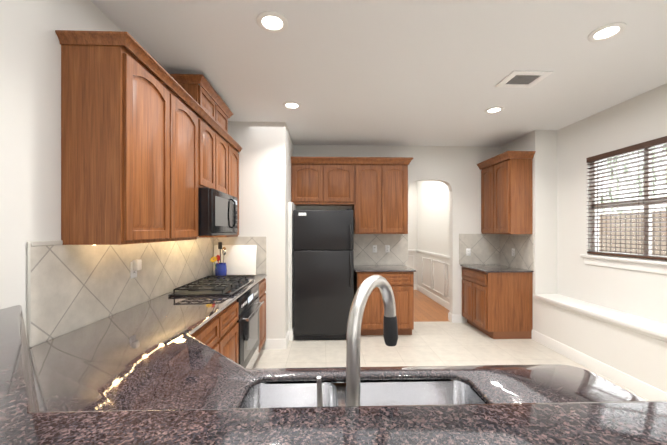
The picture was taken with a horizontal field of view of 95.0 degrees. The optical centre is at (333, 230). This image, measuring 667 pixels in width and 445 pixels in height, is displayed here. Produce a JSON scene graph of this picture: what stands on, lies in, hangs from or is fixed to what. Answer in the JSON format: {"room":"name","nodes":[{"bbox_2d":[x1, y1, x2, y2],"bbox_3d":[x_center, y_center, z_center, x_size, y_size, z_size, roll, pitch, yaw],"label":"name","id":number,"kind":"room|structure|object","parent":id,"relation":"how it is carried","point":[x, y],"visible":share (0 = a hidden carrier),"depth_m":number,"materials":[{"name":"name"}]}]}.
{"room":"kitchen","nodes":[
{"label":"kitchen","id":0,"kind":"room"},
{"bbox_2d":[0,0,666,392],"bbox_3d":[0.781,0.060,2.935,4.680,2.780,9.340,0,0,-2],"label":"wall","id":1,"kind":"structure","parent":0,"point":[444,196],"depth_m":3.61,"materials":[{"name":"white paint"}]},
{"bbox_2d":[58,38,178,244],"bbox_3d":[-1.247,-0.449,1.842,0.319,1.046,0.537,0,0,-2],"label":"upper cabinet","id":2,"kind":"object","parent":1,"relation":"attached to","point":[150,145],"depth_m":1.58,"materials":[{"name":"brown wood"}]},
{"bbox_2d":[27,237,213,347],"bbox_3d":[-1.422,0.292,2.547,0.012,0.484,2.322,0,0,-2],"label":"backsplash","id":3,"kind":"structure","parent":1,"relation":"attached to","point":[70,288],"depth_m":1.79,"materials":[{"name":"tile"}]},
{"bbox_2d":[130,259,141,277],"bbox_3d":[-1.384,0.269,2.149,0.044,0.128,0.070,0,0,-2],"label":"electrical outlet","id":4,"kind":"object","parent":3,"relation":"attached to","point":[135,265],"visible":0.98,"depth_m":2.13,"materials":[{"name":"white plastic"}]},
{"bbox_2d":[179,90,202,240],"bbox_3d":[-1.259,-0.449,2.251,0.319,1.046,0.538,0,0,-2],"label":"upper cabinet","id":5,"kind":"object","parent":1,"relation":"attached to","point":[190,116],"depth_m":2.34,"materials":[{"name":"brown wood"}]},
{"bbox_2d":[167,74,218,125],"bbox_3d":[-1.274,-1.142,2.739,0.319,0.260,0.431,0,0,-2],"label":"upper cabinet","id":6,"kind":"object","parent":1,"relation":"attached to","point":[203,97],"depth_m":2.55,"materials":[{"name":"brown wood"}]},
{"bbox_2d":[203,114,218,190],"bbox_3d":[-1.274,-0.667,2.746,0.319,0.610,0.446,0,0,-2],"label":"upper cabinet","id":7,"kind":"object","parent":1,"relation":"attached to","point":[210,131],"depth_m":2.77,"materials":[{"name":"brown wood"}]},
{"bbox_2d":[198,188,237,235],"bbox_3d":[-1.205,-0.155,2.907,0.466,0.401,0.751,0,0,-2],"label":"microwave","id":8,"kind":"object","parent":7,"relation":"attached to","point":[217,212],"visible":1,"depth_m":2.63,"materials":[{"name":"black metal"}]},
{"bbox_2d":[203,142,240,236],"bbox_3d":[-1.297,-0.449,3.506,0.319,1.046,0.431,0,0,-2],"label":"upper cabinet","id":9,"kind":"object","parent":1,"relation":"attached to","point":[234,149],"depth_m":3.54,"materials":[{"name":"brown wood"}]},
{"bbox_2d":[219,130,230,194],"bbox_3d":[-1.284,-0.667,3.064,0.319,0.610,0.447,0,0,-2],"label":"upper cabinet","id":10,"kind":"object","parent":1,"relation":"attached to","point":[224,142],"depth_m":3.16,"materials":[{"name":"brown wood"}]},
{"bbox_2d":[219,98,230,137],"bbox_3d":[-1.284,-1.142,3.072,0.319,0.260,0.432,0,0,-2],"label":"upper cabinet","id":11,"kind":"object","parent":1,"relation":"attached to","point":[224,114],"depth_m":3.12,"materials":[{"name":"brown wood"}]},
{"bbox_2d":[214,237,265,273],"bbox_3d":[-1.137,0.305,3.722,0.634,0.460,0.010,0,0,-2],"label":"backsplash","id":12,"kind":"structure","parent":1,"relation":"attached to","point":[260,242],"depth_m":3.72,"materials":[{"name":"tile"}]},
{"bbox_2d":[291,160,326,205],"bbox_3d":[-0.353,-0.684,4.571,0.520,0.610,0.359,0,0,-2],"label":"upper cabinet","id":13,"kind":"object","parent":1,"relation":"attached to","point":[308,177],"depth_m":4.39,"materials":[{"name":"brown wood"}]},
{"bbox_2d":[327,160,354,205],"bbox_3d":[0.039,-0.684,4.583,0.521,0.610,0.359,0,0,-2],"label":"upper cabinet","id":14,"kind":"object","parent":1,"relation":"attached to","point":[340,173],"depth_m":4.41,"materials":[{"name":"brown wood"}]},
{"bbox_2d":[347,160,386,233],"bbox_3d":[0.490,-0.469,4.596,0.528,1.040,0.359,0,0,-2],"label":"upper cabinet","id":15,"kind":"object","parent":1,"relation":"attached to","point":[372,192],"depth_m":4.42,"materials":[{"name":"brown wood"}]},
{"bbox_2d":[353,234,407,264],"bbox_3d":[0.730,0.293,4.779,0.868,0.484,0.010,0,0,-2],"label":"backsplash","id":16,"kind":"structure","parent":1,"relation":"attached to","point":[364,254],"depth_m":4.78,"materials":[{"name":"tile"}]},
{"bbox_2d":[373,245,376,252],"bbox_3d":[0.645,0.286,4.768,0.070,0.115,0.007,0,0,-2],"label":"electrical outlet","id":17,"kind":"object","parent":16,"relation":"attached to","point":[374,248],"visible":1,"depth_m":4.77,"materials":[{"name":"white plastic"}]},
{"bbox_2d":[385,245,389,251],"bbox_3d":[0.845,0.286,4.774,0.070,0.115,0.007,0,0,-2],"label":"electrical outlet","id":18,"kind":"object","parent":16,"relation":"attached to","point":[387,248],"visible":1,"depth_m":4.77,"materials":[{"name":"white plastic"}]},
{"bbox_2d":[387,160,410,233],"bbox_3d":[0.853,-0.469,4.608,0.453,1.040,0.359,0,0,-2],"label":"upper cabinet","id":19,"kind":"object","parent":1,"relation":"attached to","point":[397,170],"depth_m":4.43,"materials":[{"name":"brown wood"}]},
{"bbox_2d":[408,249,415,268],"bbox_3d":[1.373,0.859,7.495,1.320,0.785,0.021,0,0,-2],"label":"trim","id":20,"kind":"structure","parent":1,"relation":"attached to","point":[409,250],"depth_m":7.51,"materials":[{"name":"white wood"}]},
{"bbox_2d":[416,250,449,298],"bbox_3d":[2.086,0.859,6.237,0.028,0.785,2.578,0,0,-2],"label":"trim","id":21,"kind":"structure","parent":1,"relation":"attached to","point":[431,253],"depth_m":6.34,"materials":[{"name":"white wood"}]},
{"bbox_2d":[416,284,460,317],"bbox_3d":[2.092,1.389,6.236,0.016,0.125,2.580,0,0,-2],"label":"baseboard","id":22,"kind":"structure","parent":1,"relation":"attached to","point":[437,299],"depth_m":6.26,"materials":[{"name":"white wood"}]},
{"bbox_2d":[459,234,533,270],"bbox_3d":[2.322,0.293,4.448,0.664,0.484,0.770,0,0,-2],"label":"backsplash","id":23,"kind":"structure","parent":1,"relation":"attached to","point":[491,248],"depth_m":4.81,"materials":[{"name":"tile"}]},
{"bbox_2d":[466,248,470,255],"bbox_3d":[2.124,0.341,4.813,0.070,0.115,0.007,0,0,-2],"label":"outlet","id":24,"kind":"object","parent":23,"relation":"attached to","point":[468,251],"visible":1,"depth_m":4.81,"materials":[{"name":"white plastic"}]},
{"bbox_2d":[477,151,535,233],"bbox_3d":[2.466,-0.498,4.433,0.377,1.098,0.808,0,0,-2],"label":"upper cabinet","id":25,"kind":"object","parent":1,"relation":"attached to","point":[506,192],"visible":1,"depth_m":4.10,"materials":[{"name":"brown wood"}]},
{"bbox_2d":[532,330,666,400],"bbox_3d":[2.744,1.387,1.268,0.016,0.125,5.649,0,0,-2],"label":"baseboard","id":26,"kind":"structure","parent":1,"relation":"attached to","point":[640,388],"depth_m":3.02,"materials":[{"name":"white"}]},
{"bbox_2d":[533,294,666,341],"bbox_3d":[2.885,0.871,1.249,0.334,0.067,5.598,0,0,-2],"label":"trim","id":27,"kind":"structure","parent":1,"relation":"attached to","point":[646,326],"depth_m":3.05,"materials":[{"name":"white wood"}]},
{"bbox_2d":[580,147,666,273],"bbox_3d":[3.028,-0.228,2.984,0.145,1.245,1.320,0,0,-2],"label":"window","id":28,"kind":"structure","parent":1,"relation":"in","point":[642,264],"depth_m":3.08,"materials":[{"name":"white"}]},
{"bbox_2d":[586,136,666,259],"bbox_3d":[3.004,-0.290,2.983,0.056,1.117,1.192,0,0,-2],"label":"window blinds","id":29,"kind":"object","parent":28,"relation":"attached to","point":[633,148],"visible":0.9,"depth_m":3.09,"materials":[{"name":"brown wood"}]},
{"bbox_2d":[91,0,666,146],"bbox_3d":[0.781,-1.370,2.936,4.680,0.080,9.340,0,0,-2],"label":"ceiling","id":30,"kind":"structure","parent":0,"point":[394,72],"depth_m":2.39,"materials":[{"name":"white paint"}]},
{"bbox_2d":[257,11,287,32],"bbox_3d":[-0.390,-1.325,1.950,0.192,0.010,0.192,0,0,-2],"label":"recessed light","id":31,"kind":"object","parent":30,"relation":"in","point":[272,21],"depth_m":1.94,"materials":[{"name":"white"}]},
{"bbox_2d":[283,101,300,108],"bbox_3d":[-0.439,-1.325,3.239,0.192,0.010,0.192,0,0,-2],"label":"recessed light","id":32,"kind":"object","parent":30,"relation":"in","point":[289,104],"depth_m":3.23,"materials":[{"name":"white"}]},
{"bbox_2d":[484,106,503,113],"bbox_3d":[1.768,-1.325,3.366,0.192,0.010,0.192,0,0,-2],"label":"recessed light","id":33,"kind":"object","parent":30,"relation":"in","point":[495,109],"depth_m":3.35,"materials":[{"name":"white"}]},
{"bbox_2d":[495,71,552,87],"bbox_3d":[1.659,-1.324,2.683,0.340,0.012,0.280,0,0,-2],"label":"ceiling vent","id":34,"kind":"object","parent":30,"relation":"in","point":[521,79],"visible":0.98,"depth_m":2.67,"materials":[{"name":"white metal"}]},
{"bbox_2d":[587,22,626,41],"bbox_3d":[1.828,-1.325,2.048,0.192,0.010,0.192,0,0,-2],"label":"recessed light","id":35,"kind":"object","parent":30,"relation":"in","point":[605,32],"depth_m":2.04,"materials":[{"name":"white"}]},
{"bbox_2d":[252,290,649,400],"bbox_3d":[0.781,1.475,2.925,4.680,0.050,9.320,0,0,-2],"label":"floor","id":36,"kind":"structure","parent":0,"point":[444,343],"depth_m":3.69,"materials":[{"name":"tile"}]},
{"bbox_2d":[194,310,226,333],"bbox_3d":[-1.084,1.005,1.857,0.644,0.888,0.538,0,0,-2],"label":"base cabinet","id":37,"kind":"object","parent":36,"relation":"on","point":[219,322],"depth_m":2.05,"materials":[{"name":"brown wood"}]},
{"bbox_2d":[191,330,265,363],"bbox_3d":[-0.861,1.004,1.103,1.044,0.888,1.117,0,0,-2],"label":"base cabinet","id":38,"kind":"object","parent":36,"relation":"on","point":[219,332],"depth_m":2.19,"materials":[{"name":"brown wood"}]},
{"bbox_2d":[224,300,238,329],"bbox_3d":[-1.097,1.005,2.258,0.644,0.888,0.539,0,0,-2],"label":"base cabinet","id":39,"kind":"object","parent":36,"relation":"on","point":[233,309],"depth_m":2.39,"materials":[{"name":"brown wood"}]},
{"bbox_2d":[237,283,263,368],"bbox_3d":[-1.044,0.955,2.912,0.631,0.786,0.759,0,0,-2],"label":"oven","id":40,"kind":"object","parent":36,"relation":"on","point":[250,304],"visible":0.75,"depth_m":2.85,"materials":[{"name":"silver"}]},
{"bbox_2d":[258,278,265,329],"bbox_3d":[-1.135,1.005,3.509,0.644,0.888,0.433,0,0,-2],"label":"base cabinet","id":41,"kind":"object","parent":36,"relation":"on","point":[262,284],"depth_m":3.50,"materials":[{"name":"brown wood"}]},
{"bbox_2d":[29,274,645,411],"bbox_3d":[-0.230,0.547,2.150,2.369,0.025,3.205,0,0,-2],"label":"countertop","id":42,"kind":"structure","parent":41,"relation":"on","point":[152,354],"depth_m":1.14,"materials":[{"name":"brown stone"}]},
{"bbox_2d":[168,276,253,295],"bbox_3d":[-1.104,0.509,2.908,0.520,0.050,0.810,0,0,-2],"label":"cooktop","id":43,"kind":"object","parent":42,"relation":"in","point":[210,286],"visible":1,"depth_m":2.73,"materials":[{"name":"black metal"}]},
{"bbox_2d":[210,242,226,275],"bbox_3d":[-1.309,0.335,3.493,0.165,0.400,0.170,0,0,-2],"label":"utensil crock","id":44,"kind":"object","parent":42,"relation":"on","point":[220,269],"visible":0.96,"depth_m":3.48,"materials":[{"name":"blue ceramic"}]},
{"bbox_2d":[212,245,256,274],"bbox_3d":[-1.188,0.355,3.679,0.510,0.356,0.067,0,0,-2],"label":"cutting board","id":45,"kind":"object","parent":42,"relation":"on","point":[239,259],"visible":0.92,"depth_m":3.68,"materials":[{"name":"white"}]},
{"bbox_2d":[317,275,397,406],"bbox_3d":[0.069,0.319,0.709,0.210,0.429,0.238,0,0,-2],"label":"faucet","id":46,"kind":"object","parent":42,"relation":"on","point":[368,285],"visible":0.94,"depth_m":0.63,"materials":[{"name":"silver metal"}]},
{"bbox_2d":[241,379,486,407],"bbox_3d":[0.102,0.665,0.919,0.840,0.210,0.481,0,0,-2],"label":"sink","id":47,"kind":"object","parent":42,"relation":"in","point":[372,393],"visible":0.25,"depth_m":1.13,"materials":[{"name":"silver metal"}]},
{"bbox_2d":[293,209,353,339],"bbox_3d":[-0.140,0.576,4.345,0.795,1.726,0.756,0,0,-2],"label":"fridge","id":48,"kind":"object","parent":36,"relation":"on","point":[323,269],"visible":0.85,"depth_m":4.02,"materials":[{"name":"black metal"}]},
{"bbox_2d":[332,383,345,386],"bbox_3d":[-0.115,1.004,0.870,0.433,0.888,0.644,0,0,-2],"label":"base cabinet","id":49,"kind":"object","parent":36,"relation":"on","point":[340,384],"depth_m":1.08,"materials":[{"name":"brown wood"}]},
{"bbox_2d":[354,270,413,334],"bbox_3d":[0.699,1.006,4.460,0.770,0.888,0.644,0,0,-2],"label":"base cabinet","id":50,"kind":"object","parent":36,"relation":"on","point":[401,284],"visible":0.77,"depth_m":4.15,"materials":[{"name":"brown wood"}]},
{"bbox_2d":[354,265,415,271],"bbox_3d":[0.697,0.548,4.453,0.825,0.025,0.659,0,0,-2],"label":"countertop","id":51,"kind":"structure","parent":50,"relation":"on","point":[380,268],"depth_m":4.31,"materials":[{"name":"grey stone"}]},
{"bbox_2d":[462,266,532,338],"bbox_3d":[2.339,1.006,4.458,0.629,0.888,0.749,0,0,-2],"label":"base cabinet","id":52,"kind":"object","parent":36,"relation":"on","point":[497,305],"visible":0.98,"depth_m":4.09,"materials":[{"name":"brown wood"}]},
{"bbox_2d":[460,264,533,272],"bbox_3d":[2.332,0.548,4.448,0.644,0.025,0.769,0,0,-2],"label":"countertop","id":53,"kind":"structure","parent":52,"relation":"on","point":[493,268],"depth_m":4.31,"materials":[{"name":"grey stone"}]},
{"bbox_3d":[-0.192,0.907,0.880,2.369,1.084,0.972,0,0,-2],"label":"wall","id":54,"kind":"structure","parent":36,"relation":"on","visible":0},
{"bbox_2d":[0,305,666,444],"bbox_3d":[-0.178,0.344,0.763,2.389,0.040,1.277,0,0,-2],"label":"bar","id":55,"kind":"object","parent":54,"relation":"on","point":[24,420],"visible":1,"depth_m":0.51,"materials":[{"name":"brown stone"}]},
{"label":"outside","id":56,"kind":"structure","parent":0,"visible":0},
{"bbox_2d":[599,144,666,255],"bbox_3d":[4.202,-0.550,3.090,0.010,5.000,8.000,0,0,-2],"label":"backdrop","id":57,"kind":"structure","parent":56,"point":[621,249],"depth_m":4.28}
]}

